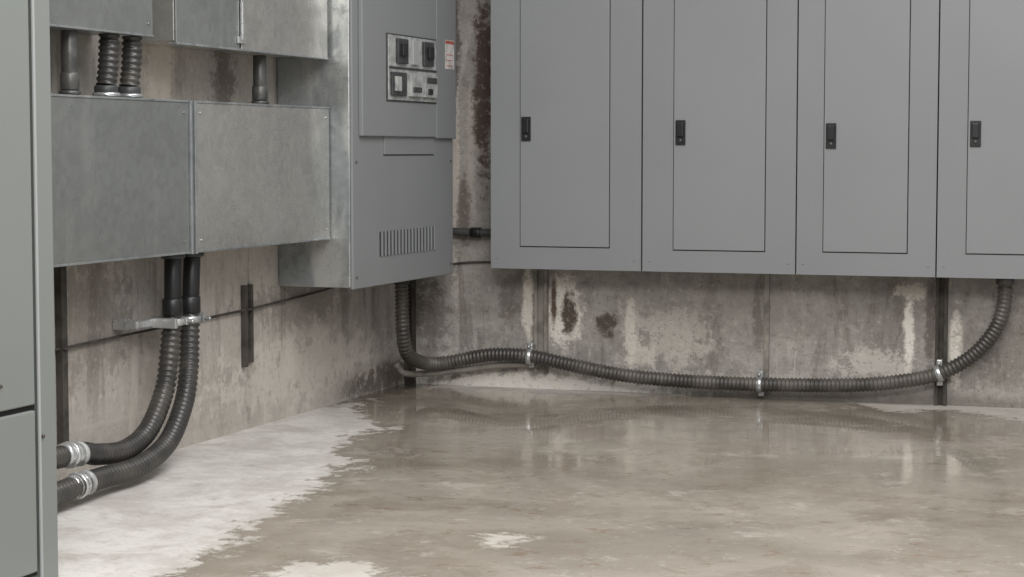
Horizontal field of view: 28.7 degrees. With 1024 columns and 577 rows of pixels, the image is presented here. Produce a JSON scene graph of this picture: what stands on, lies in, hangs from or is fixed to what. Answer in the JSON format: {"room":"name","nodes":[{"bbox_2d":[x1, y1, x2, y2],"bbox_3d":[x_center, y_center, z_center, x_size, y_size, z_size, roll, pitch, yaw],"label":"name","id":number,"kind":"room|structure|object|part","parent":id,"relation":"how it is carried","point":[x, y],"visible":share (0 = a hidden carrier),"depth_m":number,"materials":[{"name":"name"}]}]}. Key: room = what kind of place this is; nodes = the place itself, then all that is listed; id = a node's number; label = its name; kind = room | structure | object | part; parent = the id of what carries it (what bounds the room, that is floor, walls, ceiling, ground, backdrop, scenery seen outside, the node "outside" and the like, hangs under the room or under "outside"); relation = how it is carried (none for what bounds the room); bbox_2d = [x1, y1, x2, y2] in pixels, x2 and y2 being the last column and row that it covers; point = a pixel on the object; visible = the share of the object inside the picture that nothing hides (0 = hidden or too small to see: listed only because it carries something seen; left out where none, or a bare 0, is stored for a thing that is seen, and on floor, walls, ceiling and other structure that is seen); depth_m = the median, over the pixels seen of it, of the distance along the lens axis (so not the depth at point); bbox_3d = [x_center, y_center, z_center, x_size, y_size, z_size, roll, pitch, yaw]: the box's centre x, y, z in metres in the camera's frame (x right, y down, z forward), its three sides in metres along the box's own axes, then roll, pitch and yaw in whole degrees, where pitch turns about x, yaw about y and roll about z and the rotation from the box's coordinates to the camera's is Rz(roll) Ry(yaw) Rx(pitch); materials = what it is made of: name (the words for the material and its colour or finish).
{"room":"electrical room","nodes":[
{"label":"electrical room","id":0,"kind":"room"},
{"bbox_2d":[50,31,404,480],"bbox_3d":[-1.987,-0.939,3.428,0.200,3.200,9.000,1,4,19],"label":"wall","id":1,"kind":"structure","parent":0,"point":[334,345],"depth_m":6.25,"materials":[{"name":"concrete"}]},
{"bbox_2d":[54,266,68,444],"bbox_3d":[-1.213,0.188,5.390,0.020,0.520,0.028,1,4,19],"label":"channel","id":2,"kind":"object","parent":1,"relation":"attached to","point":[61,332],"visible":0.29,"depth_m":5.38,"materials":[{"name":"metal"}]},
{"bbox_2d":[49,0,153,36],"bbox_3d":[-1.177,-0.939,5.148,0.195,0.548,0.675,1,4,19],"label":"junction box","id":3,"kind":"object","parent":1,"relation":"attached to","point":[88,17],"visible":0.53,"depth_m":5.22,"materials":[{"name":"grey metal"}]},
{"bbox_2d":[51,94,193,266],"bbox_3d":[-1.147,-0.287,5.275,0.199,0.435,0.908,1,4,19],"label":"junction box","id":4,"kind":"object","parent":1,"relation":"attached to","point":[122,167],"visible":0.59,"depth_m":5.31,"materials":[{"name":"grey metal"}]},
{"bbox_2d":[59,30,80,94],"bbox_3d":[-1.136,-0.580,5.135,0.057,0.165,0.057,1,4,19],"label":"conduit","id":5,"kind":"object","parent":4,"relation":"on","point":[69,75],"visible":0.91,"depth_m":5.12,"materials":[{"name":"grey metal"}]},
{"bbox_2d":[92,33,120,96],"bbox_3d":[-1.076,-0.593,5.308,0.076,0.167,0.086,1,4,19],"label":"conduit","id":6,"kind":"object","parent":4,"relation":"on","point":[108,55],"visible":0.98,"depth_m":5.29,"materials":[{"name":"black plastic"}]},
{"bbox_2d":[118,36,142,97],"bbox_3d":[-1.036,-0.601,5.421,0.076,0.167,0.086,1,4,19],"label":"conduit","id":7,"kind":"object","parent":4,"relation":"on","point":[130,75],"visible":0.91,"depth_m":5.41,"materials":[{"name":"black plastic"}]},
{"bbox_2d":[112,311,211,330],"bbox_3d":[-0.994,0.092,5.790,0.167,0.032,0.370,1,4,19],"label":"support bracket","id":8,"kind":"object","parent":1,"relation":"attached to","point":[125,324],"visible":0.89,"depth_m":5.68,"materials":[{"name":"metal"}]},
{"bbox_2d":[56,254,184,468],"bbox_3d":[-1.146,0.219,5.053,0.078,0.547,1.510,1,4,14],"label":"conduit","id":9,"kind":"object","parent":8,"relation":"attached to","point":[69,454],"visible":0.83,"depth_m":5.63,"materials":[{"name":"black plastic"}]},
{"bbox_2d":[57,252,203,505],"bbox_3d":[-1.094,0.236,5.098,0.108,0.590,1.629,1,4,13],"label":"conduit","id":10,"kind":"object","parent":8,"relation":"attached to","point":[77,485],"visible":0.78,"depth_m":5.62,"materials":[{"name":"black plastic"}]},
{"bbox_2d":[118,0,328,59],"bbox_3d":[-0.854,-0.994,6.061,0.203,0.558,1.015,1,4,19],"label":"junction box","id":11,"kind":"object","parent":1,"relation":"attached to","point":[270,28],"visible":0.97,"depth_m":5.98,"materials":[{"name":"metal"}]},
{"bbox_2d":[241,284,253,366],"bbox_3d":[-0.850,0.119,6.435,0.016,0.263,0.065,1,4,19],"label":"channel","id":12,"kind":"object","parent":1,"relation":"attached to","point":[247,317],"visible":1,"depth_m":6.41,"materials":[{"name":"metal"}]},
{"bbox_2d":[55,287,334,350],"bbox_3d":[-1.025,0.101,5.897,0.026,0.103,2.750,1,4,19],"label":"cable","id":13,"kind":"object","parent":12,"relation":"attached to","point":[322,290],"visible":0.67,"depth_m":6.19,"materials":[{"name":"rubber"}]},
{"bbox_3d":[-0.857,0.121,6.413,0.016,0.263,0.018,1,4,19],"label":"rail","id":14,"kind":"part","parent":12,"relation":"part of","materials":[{"name":"metal"}]},
{"bbox_3d":[-0.844,0.113,6.458,0.012,0.253,0.018,1,4,19],"label":"rail","id":15,"kind":"part","parent":12,"relation":"part of","materials":[{"name":"metal"}]},
{"bbox_2d":[192,101,330,253],"bbox_3d":[-0.841,-0.348,6.149,0.199,0.435,0.948,1,4,19],"label":"junction box","id":16,"kind":"object","parent":1,"relation":"attached to","point":[261,171],"visible":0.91,"depth_m":6.08,"materials":[{"name":"grey metal"}]},
{"bbox_2d":[251,55,268,103],"bbox_3d":[-0.782,-0.647,6.207,0.057,0.152,0.057,1,4,19],"label":"conduit","id":17,"kind":"object","parent":16,"relation":"on","point":[259,88],"visible":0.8,"depth_m":6.19,"materials":[{"name":"grey metal"}]},
{"bbox_2d":[277,0,455,289],"bbox_3d":[-0.477,-0.805,6.986,0.316,1.558,0.920,1,4,19],"label":"enclosure","id":18,"kind":"object","parent":1,"relation":"attached to","point":[387,82],"visible":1,"depth_m":6.75,"materials":[{"name":"grey metal"}]},
{"bbox_3d":[-0.388,-1.049,6.855,0.016,1.054,0.665,1,4,19],"label":"trim","id":19,"kind":"part","parent":18,"relation":"part of","materials":[{"name":"grey metal"}]},
{"bbox_3d":[-0.245,-1.075,7.267,0.014,1.058,0.195,1,4,19],"label":"trim","id":20,"kind":"part","parent":18,"relation":"part of","materials":[{"name":"grey metal"}]},
{"bbox_2d":[57,383,1023,576],"bbox_3d":[1.129,0.732,2.453,6.400,0.001,9.000,1,4,19],"label":"floor","id":21,"kind":"structure","parent":0,"point":[403,480],"depth_m":5.22,"materials":[{"name":"concrete"}]},
{"bbox_2d":[0,0,57,576],"bbox_3d":[-1.408,-0.408,3.727,0.620,2.100,1.075,1,4,19],"label":"tall cabinet","id":22,"kind":"object","parent":21,"relation":"on","point":[28,458],"visible":1,"depth_m":4.07,"materials":[{"name":"grey metal"}]},
{"bbox_3d":[-1.143,-0.565,3.610,0.014,1.672,0.950,1,4,19],"label":"door","id":23,"kind":"part","parent":22,"relation":"part of","materials":[{"name":"grey metal"}]},
{"bbox_3d":[-0.972,-0.435,4.111,0.020,2.100,0.060,1,4,19],"label":"corner post","id":24,"kind":"part","parent":22,"relation":"part of","materials":[{"name":"grey metal"}]},
{"bbox_2d":[405,280,415,383],"bbox_3d":[-0.392,0.118,7.709,0.040,0.500,0.020,1,4,19],"label":"channel","id":25,"kind":"object","parent":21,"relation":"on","point":[412,285],"visible":0.53,"depth_m":7.70,"materials":[{"name":"metal"}]},
{"bbox_2d":[453,261,490,264],"bbox_3d":[-0.167,-0.084,7.619,0.481,0.043,0.008,1,4,19],"label":"cable","id":26,"kind":"object","parent":25,"relation":"attached to","point":[467,262],"visible":0.34,"depth_m":7.61,"materials":[{"name":"rubber"}]},
{"bbox_2d":[394,279,1013,392],"bbox_3d":[0.673,0.152,7.257,2.219,0.437,0.302,1,4,12],"label":"conduit","id":27,"kind":"object","parent":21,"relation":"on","point":[993,332],"visible":0.98,"depth_m":7.27,"materials":[{"name":"plastic"}]},
{"bbox_2d":[525,343,535,367],"bbox_3d":[0.068,0.253,7.507,0.023,0.093,0.072,1,4,19],"label":"clamp","id":28,"kind":"object","parent":27,"relation":"attached to","point":[531,346],"visible":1,"depth_m":7.49,"materials":[{"name":"metal"}]},
{"bbox_2d":[755,370,764,395],"bbox_3d":[0.896,0.344,7.224,0.020,0.093,0.072,1,4,19],"label":"clamp","id":29,"kind":"object","parent":27,"relation":"attached to","point":[760,373],"visible":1,"depth_m":7.20,"materials":[{"name":"metal"}]},
{"bbox_2d":[933,359,944,385],"bbox_3d":[1.497,0.296,7.010,0.039,0.093,0.072,1,4,19],"label":"clamp","id":30,"kind":"object","parent":27,"relation":"attached to","point":[937,372],"visible":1,"depth_m":6.99,"materials":[{"name":"metal"}]},
{"bbox_2d":[416,0,1023,408],"bbox_3d":[2.550,-1.166,6.708,6.600,3.200,0.200,1,4,19],"label":"wall","id":31,"kind":"structure","parent":0,"point":[697,323],"depth_m":7.36,"materials":[{"name":"concrete"}]},
{"bbox_2d":[393,361,541,376],"bbox_3d":[-0.171,0.304,7.564,0.561,0.069,0.140,0,4,-4],"label":"conduit","id":32,"kind":"object","parent":31,"relation":"attached to","point":[396,365],"visible":1,"depth_m":7.57,"materials":[{"name":"grey metal"}]},
{"bbox_2d":[534,269,548,373],"bbox_3d":[0.111,0.115,7.532,0.050,0.410,0.021,1,4,19],"label":"channel","id":33,"kind":"object","parent":31,"relation":"attached to","point":[541,276],"visible":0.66,"depth_m":7.53,"materials":[{"name":"grey metal"}]},
{"bbox_2d":[491,0,643,270],"bbox_3d":[0.222,-0.815,7.325,0.573,1.485,0.217,1,4,19],"label":"electrical panel","id":34,"kind":"object","parent":31,"relation":"attached to","point":[567,75],"visible":0.98,"depth_m":7.25,"materials":[{"name":"grey metal"}]},
{"bbox_2d":[453,227,490,237],"bbox_3d":[-0.127,-0.215,7.573,0.581,0.048,0.040,1,4,19],"label":"conduit","id":35,"kind":"object","parent":34,"relation":"attached to","point":[473,232],"visible":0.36,"depth_m":7.56,"materials":[{"name":"black plastic"}]},
{"bbox_3d":[0.049,-0.592,7.291,0.024,0.051,0.010,1,4,19],"label":"latch lever","id":36,"kind":"part","parent":34,"relation":"part of","materials":[{"name":"black plastic"}]},
{"bbox_3d":[0.051,-0.582,7.298,0.036,0.088,0.005,1,4,19],"label":"latch plate","id":37,"kind":"part","parent":34,"relation":"part of","materials":[{"name":"black plastic"}]},
{"bbox_3d":[0.192,-0.774,7.246,0.338,1.248,0.014,1,4,19],"label":"door","id":38,"kind":"part","parent":34,"relation":"part of","materials":[{"name":"grey metal"}]},
{"bbox_2d":[642,0,798,273],"bbox_3d":[0.760,-0.802,7.138,0.554,1.485,0.217,1,4,19],"label":"electrical panel","id":39,"kind":"object","parent":31,"relation":"attached to","point":[720,77],"visible":0.97,"depth_m":7.06,"materials":[{"name":"grey metal"}]},
{"bbox_3d":[0.597,-0.564,7.101,0.024,0.051,0.010,1,4,19],"label":"latch lever","id":40,"kind":"part","parent":39,"relation":"part of","materials":[{"name":"black plastic"}]},
{"bbox_3d":[0.599,-0.554,7.108,0.036,0.088,0.005,1,4,19],"label":"latch plate","id":41,"kind":"part","parent":39,"relation":"part of","materials":[{"name":"black plastic"}]},
{"bbox_3d":[0.734,-0.759,7.057,0.330,1.252,0.014,1,4,19],"label":"door","id":42,"kind":"part","parent":39,"relation":"part of","materials":[{"name":"grey metal"}]},
{"bbox_2d":[764,274,769,392],"bbox_3d":[0.924,0.154,7.255,0.018,0.450,0.012,1,4,19],"label":"channel","id":43,"kind":"object","parent":31,"relation":"attached to","point":[766,276],"visible":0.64,"depth_m":7.25,"materials":[{"name":"grey metal"}]},
{"bbox_2d":[796,0,940,276],"bbox_3d":[1.253,-0.790,6.966,0.480,1.485,0.217,1,4,19],"label":"electrical panel","id":44,"kind":"object","parent":31,"relation":"attached to","point":[869,70],"visible":0.96,"depth_m":6.89,"materials":[{"name":"grey metal"}]},
{"bbox_3d":[1.104,-0.539,6.926,0.024,0.051,0.010,1,4,19],"label":"latch lever","id":45,"kind":"part","parent":44,"relation":"part of","materials":[{"name":"black plastic"}]},
{"bbox_3d":[1.106,-0.529,6.933,0.036,0.088,0.005,1,4,19],"label":"latch plate","id":46,"kind":"part","parent":44,"relation":"part of","materials":[{"name":"black plastic"}]},
{"bbox_3d":[1.222,-0.749,6.887,0.289,1.250,0.014,1,4,19],"label":"door","id":47,"kind":"part","parent":44,"relation":"part of","materials":[{"name":"grey metal"}]},
{"bbox_2d":[934,275,948,405],"bbox_3d":[1.513,0.179,7.046,0.041,0.470,0.021,1,4,19],"label":"channel","id":48,"kind":"object","parent":31,"relation":"attached to","point":[941,314],"visible":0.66,"depth_m":7.04,"materials":[{"name":"metal"}]},
{"bbox_2d":[937,0,1023,278],"bbox_3d":[1.727,-0.779,6.801,0.515,1.485,0.217,1,4,19],"label":"electrical panel","id":49,"kind":"object","parent":31,"relation":"attached to","point":[980,215],"visible":1,"depth_m":6.77,"materials":[{"name":"grey metal"}]},
{"bbox_3d":[1.569,-0.524,6.771,0.036,0.088,0.005,1,4,19],"label":"latch plate","id":50,"kind":"part","parent":49,"relation":"part of","materials":[{"name":"black plastic"}]},
{"bbox_3d":[1.567,-0.534,6.764,0.024,0.051,0.010,1,4,19],"label":"latch lever","id":51,"kind":"part","parent":49,"relation":"part of","materials":[{"name":"black plastic"}]},
{"bbox_3d":[1.692,-0.738,6.723,0.304,1.248,0.014,1,4,19],"label":"door","id":52,"kind":"part","parent":49,"relation":"part of","materials":[{"name":"grey metal"}]}
]}

